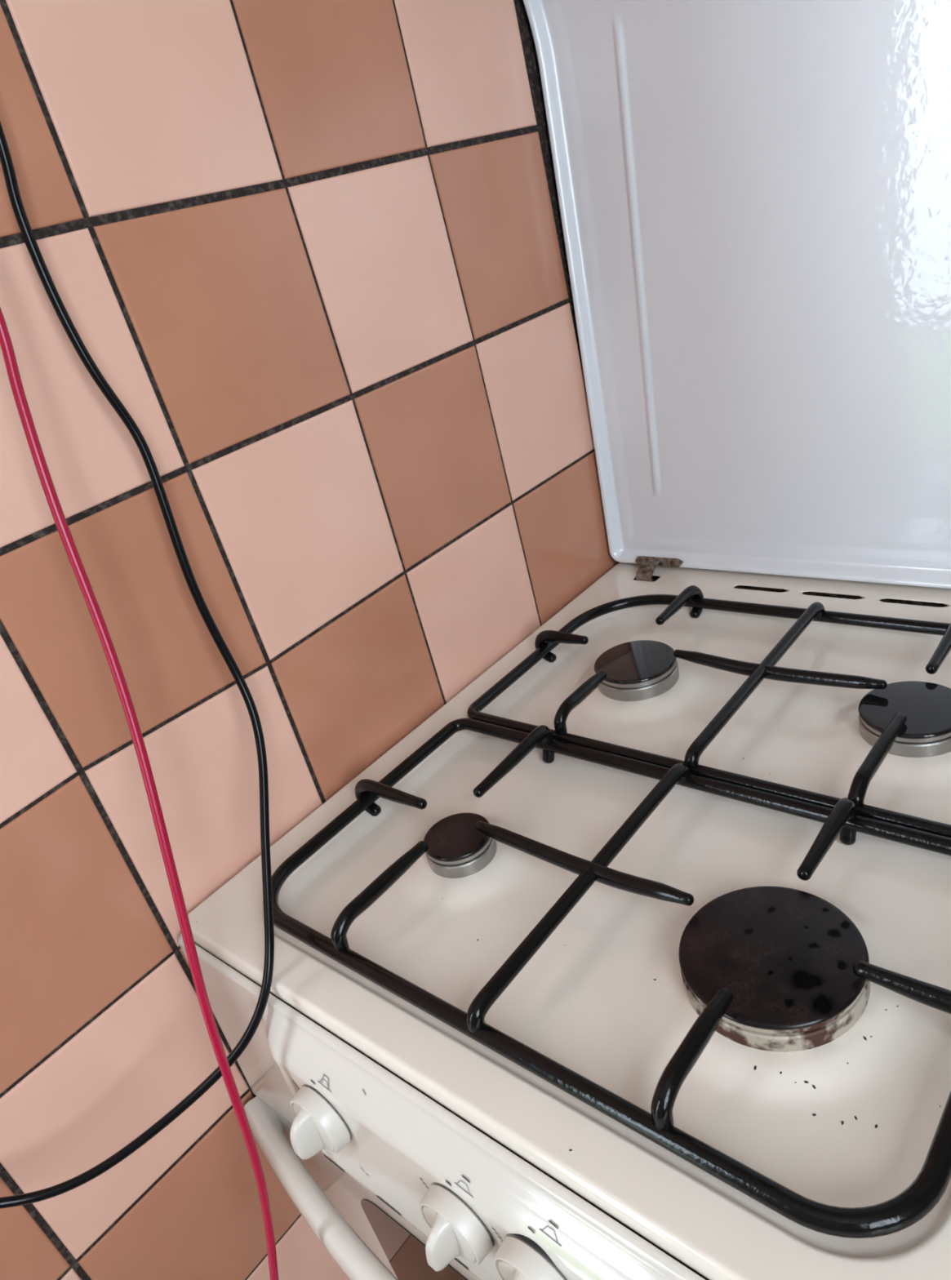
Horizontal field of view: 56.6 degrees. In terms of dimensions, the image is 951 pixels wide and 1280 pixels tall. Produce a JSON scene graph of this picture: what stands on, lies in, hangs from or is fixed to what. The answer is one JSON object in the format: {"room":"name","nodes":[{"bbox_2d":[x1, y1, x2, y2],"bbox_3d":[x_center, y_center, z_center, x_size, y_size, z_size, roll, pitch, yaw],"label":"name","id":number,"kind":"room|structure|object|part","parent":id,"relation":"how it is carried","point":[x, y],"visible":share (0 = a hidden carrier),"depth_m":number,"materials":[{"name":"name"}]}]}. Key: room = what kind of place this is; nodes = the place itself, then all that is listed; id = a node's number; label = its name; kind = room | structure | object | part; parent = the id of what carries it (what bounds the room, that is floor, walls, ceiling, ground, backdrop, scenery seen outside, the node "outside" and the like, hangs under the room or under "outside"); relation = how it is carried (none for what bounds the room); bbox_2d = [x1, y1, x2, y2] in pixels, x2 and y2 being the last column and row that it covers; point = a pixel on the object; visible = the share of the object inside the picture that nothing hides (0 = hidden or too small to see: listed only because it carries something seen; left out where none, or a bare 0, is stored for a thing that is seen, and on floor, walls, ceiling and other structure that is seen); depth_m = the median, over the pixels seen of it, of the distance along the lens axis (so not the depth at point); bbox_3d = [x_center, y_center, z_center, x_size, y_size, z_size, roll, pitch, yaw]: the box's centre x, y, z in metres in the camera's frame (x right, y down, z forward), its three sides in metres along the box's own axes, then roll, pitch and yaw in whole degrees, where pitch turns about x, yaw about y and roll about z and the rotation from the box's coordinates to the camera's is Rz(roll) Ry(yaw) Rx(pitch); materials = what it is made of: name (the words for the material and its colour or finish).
{"room":"kitchen","nodes":[
{"label":"kitchen","id":0,"kind":"room"},
{"bbox_2d":[0,0,618,1279],"bbox_3d":[-0.296,-0.269,0.522,0.120,2.624,1.020,10,35,41],"label":"wall","id":1,"kind":"structure","parent":0,"point":[313,251],"depth_m":0.61,"materials":[{"name":"pink tile"}]},
{"bbox_2d":[0,121,274,1208],"bbox_3d":[-0.364,-0.230,0.265,0.115,1.242,0.505,10,35,41],"label":"cable","id":2,"kind":"object","parent":1,"relation":"hanging from","point":[6,160],"visible":1,"depth_m":0.53,"materials":[{"name":"black plastic"}]},
{"bbox_2d":[0,306,279,1279],"bbox_3d":[-0.189,0.058,0.495,0.083,2.025,0.301,2,31,31],"label":"cable","id":3,"kind":"object","parent":1,"relation":"hanging from","point":[6,347],"visible":1,"depth_m":0.47,"materials":[{"name":"red plastic"}]},
{"bbox_3d":[-0.064,1.173,0.650,2.420,0.100,2.200,10,35,41],"label":"floor","id":4,"kind":"structure","parent":0,"visible":0},
{"bbox_2d":[177,0,950,1279],"bbox_3d":[0.191,0.217,0.679,0.511,1.411,0.676,10,35,41],"label":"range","id":5,"kind":"object","parent":4,"relation":"on","point":[754,196],"depth_m":0.63,"materials":[{"name":"white metal"}]},
{"bbox_3d":[-0.091,0.279,0.512,0.041,0.041,0.011,10,35,41],"label":"knob","id":6,"kind":"part","parent":5,"relation":"part of","materials":[{"name":"beige plastic"}]},
{"bbox_3d":[0.011,0.408,0.511,0.510,0.038,0.060,10,35,41],"label":"door handle","id":7,"kind":"part","parent":5,"relation":"part of","materials":[{"name":"white metal"}]},
{"bbox_3d":[0.085,0.581,0.629,0.508,0.473,0.030,10,35,41],"label":"oven door","id":8,"kind":"part","parent":5,"relation":"part of","materials":[{"name":"white metal"}]},
{"bbox_3d":[0.001,0.307,0.481,0.508,0.162,0.038,10,35,41],"label":"control panel","id":9,"kind":"part","parent":5,"relation":"part of","materials":[{"name":"white metal"}]},
{"bbox_3d":[-0.010,0.293,0.442,0.041,0.041,0.011,10,35,41],"label":"knob","id":10,"kind":"part","parent":5,"relation":"part of","materials":[{"name":"beige plastic"}]},
{"bbox_3d":[-0.011,0.139,0.600,0.048,0.018,0.048,10,35,41],"label":"gas burner","id":11,"kind":"part","parent":5,"relation":"part of","materials":[{"name":"black metal"}]},
{"bbox_3d":[-0.010,0.140,0.601,0.048,0.015,0.048,10,35,41],"label":"burner crown","id":12,"kind":"part","parent":5,"relation":"part of","materials":[{"name":"silver metal"}]},
{"bbox_3d":[0.026,0.295,0.406,0.041,0.041,0.011,10,35,41],"label":"knob","id":13,"kind":"part","parent":5,"relation":"part of","materials":[{"name":"beige plastic"}]},
{"bbox_2d":[195,757,941,1151],"bbox_3d":[0.069,0.150,0.557,0.439,0.009,0.307,10,35,41],"label":"crumbs","id":14,"kind":"object","parent":5,"relation":"on","point":[864,1037],"visible":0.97,"depth_m":0.41,"materials":[{"name":"black food"}]},
{"bbox_2d":[187,562,950,1279],"bbox_3d":[0.167,0.090,0.628,0.508,0.012,0.591,10,35,41],"label":"range","id":15,"kind":"object","parent":5,"relation":"in","point":[593,1004],"depth_m":0.52,"materials":[{"name":"white metal"}]},
{"bbox_2d":[262,718,950,1238],"bbox_3d":[0.071,0.146,0.530,0.445,0.039,0.237,10,35,41],"label":"support","id":16,"kind":"object","parent":5,"relation":"on","point":[901,1211],"visible":0.99,"depth_m":0.49,"materials":[{"name":"black metal"}]},
{"bbox_3d":[0.136,0.025,0.744,0.069,0.020,0.069,10,35,41],"label":"gas burner","id":17,"kind":"part","parent":5,"relation":"part of","materials":[{"name":"black metal"}]},
{"bbox_3d":[0.136,0.026,0.745,0.069,0.017,0.069,10,35,41],"label":"burner crown","id":18,"kind":"part","parent":5,"relation":"part of","materials":[{"name":"silver metal"}]},
{"bbox_2d":[466,585,950,837],"bbox_3d":[0.222,0.029,0.678,0.445,0.040,0.247,10,35,41],"label":"support","id":19,"kind":"object","parent":5,"relation":"on","point":[692,596],"visible":0.98,"depth_m":0.68,"materials":[{"name":"black metal"}]},
{"bbox_3d":[0.285,-0.305,0.686,0.511,0.557,0.048,10,35,41],"label":"lid","id":20,"kind":"part","parent":5,"relation":"part of","materials":[{"name":"white metal"}]},
{"bbox_3d":[0.153,0.166,0.456,0.093,0.019,0.093,10,35,41],"label":"gas burner","id":21,"kind":"part","parent":5,"relation":"part of","materials":[{"name":"black metal"}]},
{"bbox_3d":[0.153,0.168,0.456,0.093,0.016,0.093,10,35,41],"label":"burner crown","id":22,"kind":"part","parent":5,"relation":"part of","materials":[{"name":"metal"}]},
{"bbox_3d":[0.298,0.053,0.602,0.068,0.019,0.068,10,35,41],"label":"gas burner","id":23,"kind":"part","parent":5,"relation":"part of","materials":[{"name":"black metal"}]},
{"bbox_3d":[0.298,0.054,0.602,0.068,0.016,0.068,10,35,41],"label":"burner crown","id":24,"kind":"part","parent":5,"relation":"part of","materials":[{"name":"silver metal"}]}
]}

